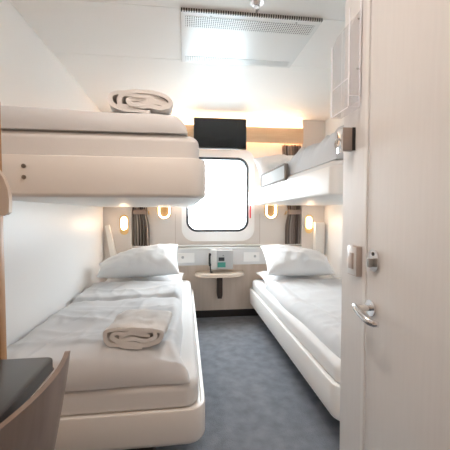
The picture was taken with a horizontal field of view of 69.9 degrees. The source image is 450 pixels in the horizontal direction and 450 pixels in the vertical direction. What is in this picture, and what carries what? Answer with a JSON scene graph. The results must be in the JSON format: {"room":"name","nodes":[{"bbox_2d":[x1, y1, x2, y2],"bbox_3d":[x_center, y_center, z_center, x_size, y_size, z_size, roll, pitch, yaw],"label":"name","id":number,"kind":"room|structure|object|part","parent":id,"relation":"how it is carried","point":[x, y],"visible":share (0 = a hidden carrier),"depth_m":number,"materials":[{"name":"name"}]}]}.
{"room":"ship cabin","nodes":[
{"label":"ship cabin","id":0,"kind":"room"},
{"bbox_2d":[0,0,104,345],"bbox_3d":[-0.977,0.019,1.089,0.050,2.100,4.500,0,2,-7],"label":"wall","id":1,"kind":"structure","parent":0,"point":[53,253],"depth_m":1.80,"materials":[{"name":"white paint"}]},
{"bbox_2d":[1,130,205,206],"bbox_3d":[-0.640,-0.265,2.207,0.893,0.250,2.070,0,2,-7],"label":"bunk","id":2,"kind":"object","parent":1,"relation":"attached to","point":[68,168],"visible":1,"depth_m":1.21,"materials":[{"name":"white paint"}]},
{"bbox_2d":[0,106,187,135],"bbox_3d":[-0.644,-0.431,1.955,0.816,0.100,1.532,0,2,-7],"label":"duvet","id":3,"kind":"object","parent":2,"relation":"on","point":[17,118],"visible":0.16,"depth_m":1.21,"materials":[{"name":"grey fabric"}]},
{"bbox_2d":[108,89,172,114],"bbox_3d":[-0.357,-0.505,1.406,0.263,0.104,0.260,0,2,-7],"label":"towel","id":4,"kind":"object","parent":3,"relation":"on","point":[134,100],"visible":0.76,"depth_m":1.29,"materials":[{"name":"white fabric"}]},
{"bbox_3d":[-0.652,-0.339,2.212,0.863,0.104,2.031,0,2,-7],"label":"mattress","id":5,"kind":"part","parent":2,"relation":"part of","materials":[{"name":"white fabric"}]},
{"bbox_3d":[-0.641,-0.217,2.210,0.893,0.154,2.067,0,2,-7],"label":"frame","id":6,"kind":"part","parent":2,"relation":"part of","materials":[{"name":"white paint"}]},
{"bbox_2d":[9,0,345,121],"bbox_3d":[0.194,-1.055,1.195,2.410,0.040,4.500,0,2,-7],"label":"ceiling","id":7,"kind":"structure","parent":0,"point":[207,90],"depth_m":2.11,"materials":[{"name":"white paint"}]},
{"bbox_2d":[180,7,322,67],"bbox_3d":[0.109,-1.051,1.860,0.720,0.016,0.536,0,2,-7],"label":"ceiling vent","id":8,"kind":"object","parent":7,"relation":"in","point":[207,35],"visible":1,"depth_m":1.79,"materials":[{"name":"white metal"}]},
{"bbox_2d":[185,56,289,65],"bbox_3d":[0.083,-1.054,2.071,0.670,0.002,0.060,0,2,-7],"label":"grille","id":9,"kind":"object","parent":8,"relation":"attached to","point":[199,59],"depth_m":2.07,"materials":[{"name":"white metal"}]},
{"bbox_2d":[185,15,314,35],"bbox_3d":[0.131,-1.039,1.680,0.670,0.002,0.097,0,2,-7],"label":"grille","id":10,"kind":"object","parent":8,"relation":"attached to","point":[200,22],"depth_m":1.67,"materials":[{"name":"white metal"}]},
{"bbox_2d":[250,0,263,12],"bbox_3d":[0.149,-1.021,1.508,0.066,0.052,0.066,0,2,-7],"label":"sprinkler","id":11,"kind":"object","parent":7,"relation":"attached to","point":[255,4],"visible":1,"depth_m":1.50,"materials":[{"name":"silver metal"}]},
{"bbox_2d":[105,117,299,310],"bbox_3d":[-0.079,-0.068,3.435,2.310,2.100,0.062,0,2,-7],"label":"wall","id":12,"kind":"structure","parent":0,"point":[162,231],"depth_m":3.44,"materials":[{"name":"white laminate"}]},
{"bbox_2d":[105,225,116,256],"bbox_3d":[-1.125,0.205,3.208,0.125,0.412,0.044,0,2,-7],"label":"strip","id":13,"kind":"object","parent":12,"relation":"attached to","point":[111,245],"visible":0.64,"depth_m":3.19,"materials":[{"name":"white plastic"}]},
{"bbox_2d":[103,207,132,259],"bbox_3d":[-1.083,-0.341,3.248,0.275,1.540,0.064,0,2,-7],"label":"wall panel","id":14,"kind":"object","parent":12,"relation":"attached to","point":[111,215],"depth_m":3.23,"materials":[{"name":"white laminate"}]},
{"bbox_2d":[120,215,128,234],"bbox_3d":[-1.010,-0.002,3.226,0.086,0.199,0.022,0,2,-7],"label":"wall lamp","id":15,"kind":"object","parent":12,"relation":"attached to","point":[124,221],"visible":1,"depth_m":3.22,"materials":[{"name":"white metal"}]},
{"bbox_2d":[132,207,149,245],"bbox_3d":[-0.838,-0.312,3.275,0.216,1.070,0.065,0,2,-11],"label":"curtain","id":16,"kind":"object","parent":12,"relation":"attached to","point":[141,231],"visible":0.32,"depth_m":3.27,"materials":[{"name":"beige fabric"}]},
{"bbox_2d":[157,207,170,218],"bbox_3d":[-0.627,-0.204,3.322,0.136,0.288,0.040,0,2,-7],"label":"wall lamp","id":17,"kind":"object","parent":12,"relation":"attached to","point":[163,212],"visible":0.52,"depth_m":3.33,"materials":[{"name":"gold"}]},
{"bbox_2d":[132,244,300,246],"bbox_3d":[-0.063,0.214,3.396,1.780,0.010,0.064,0,2,-7],"label":"trim","id":18,"kind":"structure","parent":12,"relation":"attached to","point":[218,244],"depth_m":3.40,"materials":[{"name":"white laminate"}]},
{"bbox_2d":[132,246,301,265],"bbox_3d":[-0.061,0.324,3.390,1.778,0.184,0.084,0,2,-7],"label":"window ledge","id":19,"kind":"object","parent":12,"relation":"attached to","point":[201,254],"visible":0.43,"depth_m":3.35,"materials":[{"name":"white plastic"}]},
{"bbox_2d":[178,253,193,262],"bbox_3d":[-0.400,0.339,3.312,0.170,0.100,0.014,0,2,-7],"label":"panel","id":20,"kind":"object","parent":19,"relation":"attached to","point":[182,257],"visible":1,"depth_m":3.31,"materials":[{"name":"white plastic"}]},
{"bbox_2d":[209,249,232,272],"bbox_3d":[-0.045,0.373,3.319,0.255,0.238,0.088,0,2,-7],"label":"wall telephone","id":21,"kind":"object","parent":19,"relation":"attached to","point":[218,259],"visible":1,"depth_m":3.30,"materials":[{"name":"grey plastic"}]},
{"bbox_3d":[-0.035,0.409,3.306,0.082,0.052,0.004,0,2,-7],"label":"label plate","id":22,"kind":"part","parent":21,"relation":"part of","materials":[{"name":"teal plastic"}]},
{"bbox_2d":[244,252,258,261],"bbox_3d":[0.280,0.336,3.396,0.170,0.100,0.014,0,2,-7],"label":"panel","id":23,"kind":"object","parent":19,"relation":"attached to","point":[248,256],"visible":1,"depth_m":3.40,"materials":[{"name":"white plastic"}]},
{"bbox_2d":[175,214,259,243],"bbox_3d":[-0.071,0.057,3.420,0.904,0.348,0.004,0,2,-7],"label":"trim","id":24,"kind":"structure","parent":12,"relation":"attached to","point":[175,214],"depth_m":3.36,"materials":[{"name":"beige"}]},
{"bbox_2d":[182,149,254,240],"bbox_3d":[-0.072,-0.317,3.410,0.770,0.970,0.065,0,2,-7],"label":"window","id":25,"kind":"structure","parent":12,"relation":"in","point":[246,157],"depth_m":3.40,"materials":[{"name":"white plastic"}]},
{"bbox_2d":[194,271,243,298],"bbox_3d":[-0.051,0.634,3.332,0.531,0.283,0.216,0,2,-7],"label":"table","id":26,"kind":"object","parent":12,"relation":"attached to","point":[219,275],"visible":1,"depth_m":3.33,"materials":[{"name":"beige wood"}]},
{"bbox_3d":[-0.059,0.646,3.403,0.060,0.253,0.057,0,2,-7],"label":"support post","id":27,"kind":"part","parent":26,"relation":"part of","materials":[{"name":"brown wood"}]},
{"bbox_2d":[196,309,257,317],"bbox_3d":[-0.075,0.945,3.444,2.310,0.075,0.020,0,2,-7],"label":"baseboard","id":28,"kind":"structure","parent":12,"relation":"attached to","point":[231,312],"depth_m":3.44,"materials":[{"name":"grey plastic"}]},
{"bbox_2d":[185,125,302,143],"bbox_3d":[-0.061,-0.940,3.335,1.778,0.166,0.099,0,2,-7],"label":"wood panel","id":29,"kind":"object","parent":12,"relation":"attached to","point":[253,134],"visible":0.41,"depth_m":3.35,"materials":[{"name":"brown wood"}]},
{"bbox_2d":[194,117,245,149],"bbox_3d":[-0.051,-0.911,3.241,0.526,0.304,0.092,0,2,-7],"label":"television","id":30,"kind":"object","parent":29,"relation":"attached to","point":[210,133],"visible":0.88,"depth_m":3.20,"materials":[{"name":"black plastic"}]},
{"bbox_2d":[282,145,300,243],"bbox_3d":[0.716,-0.320,3.471,0.222,1.070,0.067,0,2,-7],"label":"curtain","id":31,"kind":"object","parent":29,"relation":"hanging from","point":[292,226],"visible":0.46,"depth_m":3.47,"materials":[{"name":"beige fabric"}]},
{"bbox_2d":[264,205,276,218],"bbox_3d":[0.492,-0.209,3.462,0.136,0.288,0.040,0,2,-7],"label":"wall lamp","id":32,"kind":"object","parent":12,"relation":"attached to","point":[270,211],"visible":0.52,"depth_m":3.47,"materials":[{"name":"gold"}]},
{"bbox_2d":[305,215,312,232],"bbox_3d":[0.902,-0.011,3.463,0.086,0.199,0.022,0,2,-7],"label":"wall lamp","id":33,"kind":"object","parent":12,"relation":"attached to","point":[308,219],"visible":1,"depth_m":3.46,"materials":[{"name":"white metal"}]},
{"bbox_2d":[299,120,324,249],"bbox_3d":[0.947,-0.351,3.500,0.255,1.540,0.064,0,2,-7],"label":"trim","id":34,"kind":"structure","parent":12,"relation":"attached to","point":[313,130],"depth_m":3.46,"materials":[{"name":"white laminate"}]},
{"bbox_2d":[313,222,324,253],"bbox_3d":[1.011,0.176,3.468,0.110,0.410,0.054,0,2,-7],"label":"wall box","id":35,"kind":"object","parent":12,"relation":"attached to","point":[318,227],"visible":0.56,"depth_m":3.44,"materials":[{"name":"white plastic"}]},
{"bbox_2d":[156,315,339,449],"bbox_3d":[0.194,1.093,1.275,2.410,0.060,4.500,0,2,-7],"label":"floor","id":36,"kind":"structure","parent":0,"point":[257,398],"depth_m":1.94,"materials":[{"name":"blue carpet"}]},
{"bbox_2d":[0,108,11,359],"bbox_3d":[-0.732,0.377,0.835,0.367,1.405,0.052,0,2,-7],"label":"screen","id":37,"kind":"object","parent":36,"relation":"on","point":[5,191],"visible":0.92,"depth_m":0.85,"materials":[{"name":"brown wood"}]},
{"bbox_2d":[0,357,53,422],"bbox_3d":[-0.626,0.730,0.408,0.469,0.730,0.876,0,2,-7],"label":"writing desk","id":38,"kind":"object","parent":36,"relation":"on","point":[20,379],"visible":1,"depth_m":0.74,"materials":[{"name":"laminate"}]},
{"bbox_2d":[0,351,69,449],"bbox_3d":[-0.545,0.688,0.563,0.466,0.802,0.356,0,2,-7],"label":"desk chair","id":39,"kind":"object","parent":36,"relation":"on","point":[34,425],"visible":1,"depth_m":0.56,"materials":[{"name":"brown wood"}]},
{"bbox_2d":[31,280,204,449],"bbox_3d":[-0.643,0.812,2.248,0.889,0.430,2.067,0,2,-7],"label":"bed","id":40,"kind":"object","parent":36,"relation":"on","point":[148,417],"visible":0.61,"depth_m":1.26,"materials":[{"name":"white paint"}]},
{"bbox_2d":[7,280,189,392],"bbox_3d":[-0.644,0.544,2.011,0.821,0.122,1.573,0,2,-7],"label":"duvet","id":41,"kind":"object","parent":40,"relation":"on","point":[78,328],"visible":0.84,"depth_m":1.44,"materials":[{"name":"grey fabric"}]},
{"bbox_2d":[103,309,171,348],"bbox_3d":[-0.388,0.469,1.483,0.260,0.108,0.260,0,2,-1],"label":"towel","id":42,"kind":"object","parent":41,"relation":"on","point":[133,328],"visible":1,"depth_m":1.36,"materials":[{"name":"white fabric"}]},
{"bbox_2d":[105,272,183,284],"bbox_3d":[-0.751,0.500,3.021,0.730,0.134,0.439,0,2,-7],"label":"pillow","id":43,"kind":"object","parent":40,"relation":"on","point":[176,276],"visible":0.24,"depth_m":2.88,"materials":[{"name":"white fabric"}]},
{"bbox_2d":[96,244,179,278],"bbox_3d":[-0.769,0.323,2.922,0.699,0.286,0.366,0,2,-11],"label":"pillow","id":44,"kind":"object","parent":43,"relation":"on","point":[157,259],"visible":1,"depth_m":2.78,"materials":[{"name":"white fabric"}]},
{"bbox_2d":[250,279,340,420],"bbox_3d":[0.786,0.810,2.461,0.839,0.418,1.997,0,2,-7],"label":"bed","id":45,"kind":"object","parent":36,"relation":"on","point":[320,367],"visible":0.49,"depth_m":1.86,"materials":[{"name":"white paint"}]},
{"bbox_2d":[256,271,334,282],"bbox_3d":[0.712,0.509,3.213,0.740,0.126,0.419,0,2,-7],"label":"pillow","id":46,"kind":"object","parent":45,"relation":"on","point":[267,278],"visible":0.3,"depth_m":3.06,"materials":[{"name":"white fabric"}]},
{"bbox_2d":[261,244,334,275],"bbox_3d":[0.686,0.337,3.105,0.633,0.285,0.366,0,2,-4],"label":"pillow","id":47,"kind":"object","parent":46,"relation":"on","point":[281,260],"visible":1,"depth_m":2.96,"materials":[{"name":"white fabric"}]},
{"bbox_2d":[265,278,341,358],"bbox_3d":[0.831,0.560,2.285,0.781,0.093,1.435,0,2,-7],"label":"duvet","id":48,"kind":"object","parent":45,"relation":"on","point":[316,303],"visible":0.51,"depth_m":2.25,"materials":[{"name":"grey fabric"}]},
{"bbox_2d":[324,109,343,277],"bbox_3d":[1.231,-0.032,2.461,0.050,2.100,2.320,0,2,-7],"label":"wall","id":49,"kind":"structure","parent":0,"point":[333,214],"depth_m":3.26,"materials":[{"name":"beige paint"}]},
{"bbox_2d":[249,159,342,205],"bbox_3d":[0.781,-0.301,2.459,0.839,0.258,1.917,0,2,-7],"label":"bunk","id":50,"kind":"object","parent":49,"relation":"attached to","point":[321,185],"depth_m":1.95,"materials":[{"name":"white paint"}]},
{"bbox_2d":[253,154,292,176],"bbox_3d":[0.620,-0.531,3.102,0.640,0.311,0.349,0,2,-7],"label":"pillow","id":51,"kind":"object","parent":50,"relation":"on","point":[264,164],"visible":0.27,"depth_m":3.05,"materials":[{"name":"white fabric"}]},
{"bbox_3d":[0.373,-0.372,2.523,0.024,0.120,0.700,0,2,-7],"label":"bed guard","id":52,"kind":"part","parent":50,"relation":"part of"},
{"bbox_3d":[0.791,-0.325,2.467,0.809,0.045,1.881,0,2,-7],"label":"mattress","id":53,"kind":"part","parent":50,"relation":"part of","materials":[{"name":"white fabric"}]},
{"bbox_2d":[277,125,343,175],"bbox_3d":[0.834,-0.461,2.194,0.789,0.248,1.300,0,2,-7],"label":"duvet","id":54,"kind":"object","parent":50,"relation":"on","point":[317,154],"visible":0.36,"depth_m":1.79,"materials":[{"name":"grey fabric"}]},
{"bbox_2d":[339,0,366,449],"bbox_3d":[0.605,0.054,0.163,0.040,2.100,2.170,0,2,-7],"label":"wall","id":55,"kind":"structure","parent":0,"point":[354,116],"depth_m":1.16,"materials":[{"name":"paint"}]},
{"bbox_2d":[334,127,355,153],"bbox_3d":[0.425,-0.302,1.153,0.068,0.087,0.039,0,2,-7],"label":"box","id":56,"kind":"object","parent":55,"relation":"attached to","point":[345,141],"visible":1,"depth_m":1.14,"materials":[{"name":"beige"}]},
{"bbox_2d":[330,0,361,117],"bbox_3d":[0.434,-0.584,1.158,0.046,0.360,0.141,0,2,-7],"label":"acrylic holder","id":57,"kind":"object","parent":55,"relation":"attached to","point":[358,18],"visible":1,"depth_m":1.09,"materials":[{"name":"clear plastic"}]},
{"bbox_2d":[347,245,361,276],"bbox_3d":[0.451,0.124,1.129,0.026,0.104,0.062,0,2,-7],"label":"light switch","id":58,"kind":"object","parent":55,"relation":"attached to","point":[354,261],"visible":1,"depth_m":1.11,"materials":[{"name":"beige plastic"}]},
{"bbox_2d":[360,0,371,449],"bbox_3d":[0.534,0.083,0.724,0.046,2.000,0.740,0,2,-7],"label":"trim","id":59,"kind":"structure","parent":55,"relation":"attached to","point":[369,2],"depth_m":1.07,"materials":[{"name":"white"}]},
{"bbox_2d":[352,0,449,449],"bbox_3d":[0.499,0.083,0.720,0.110,1.960,0.698,0,2,-7],"label":"door","id":60,"kind":"structure","parent":55,"relation":"in","point":[407,305],"depth_m":0.87,"materials":[{"name":"laminate"}]},
{"bbox_3d":[0.443,0.277,0.997,0.066,0.048,0.113,0,2,-7],"label":"lever","id":61,"kind":"part","parent":60,"relation":"part of","materials":[{"name":"silver metal"}]},
{"bbox_3d":[0.472,0.268,1.043,0.008,0.052,0.052,0,2,-7],"label":"handle","id":62,"kind":"part","parent":60,"relation":"part of","materials":[{"name":"silver metal"}]},
{"bbox_3d":[0.474,0.113,1.024,0.008,0.072,0.050,0,2,-7],"label":"lock plate","id":63,"kind":"part","parent":60,"relation":"part of","materials":[{"name":"silver metal"}]},
{"label":"outside","id":64,"kind":"structure","parent":0,"visible":0},
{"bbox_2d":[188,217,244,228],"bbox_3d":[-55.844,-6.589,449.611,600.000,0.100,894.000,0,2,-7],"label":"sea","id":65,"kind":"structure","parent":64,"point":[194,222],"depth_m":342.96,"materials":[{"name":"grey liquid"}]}
]}

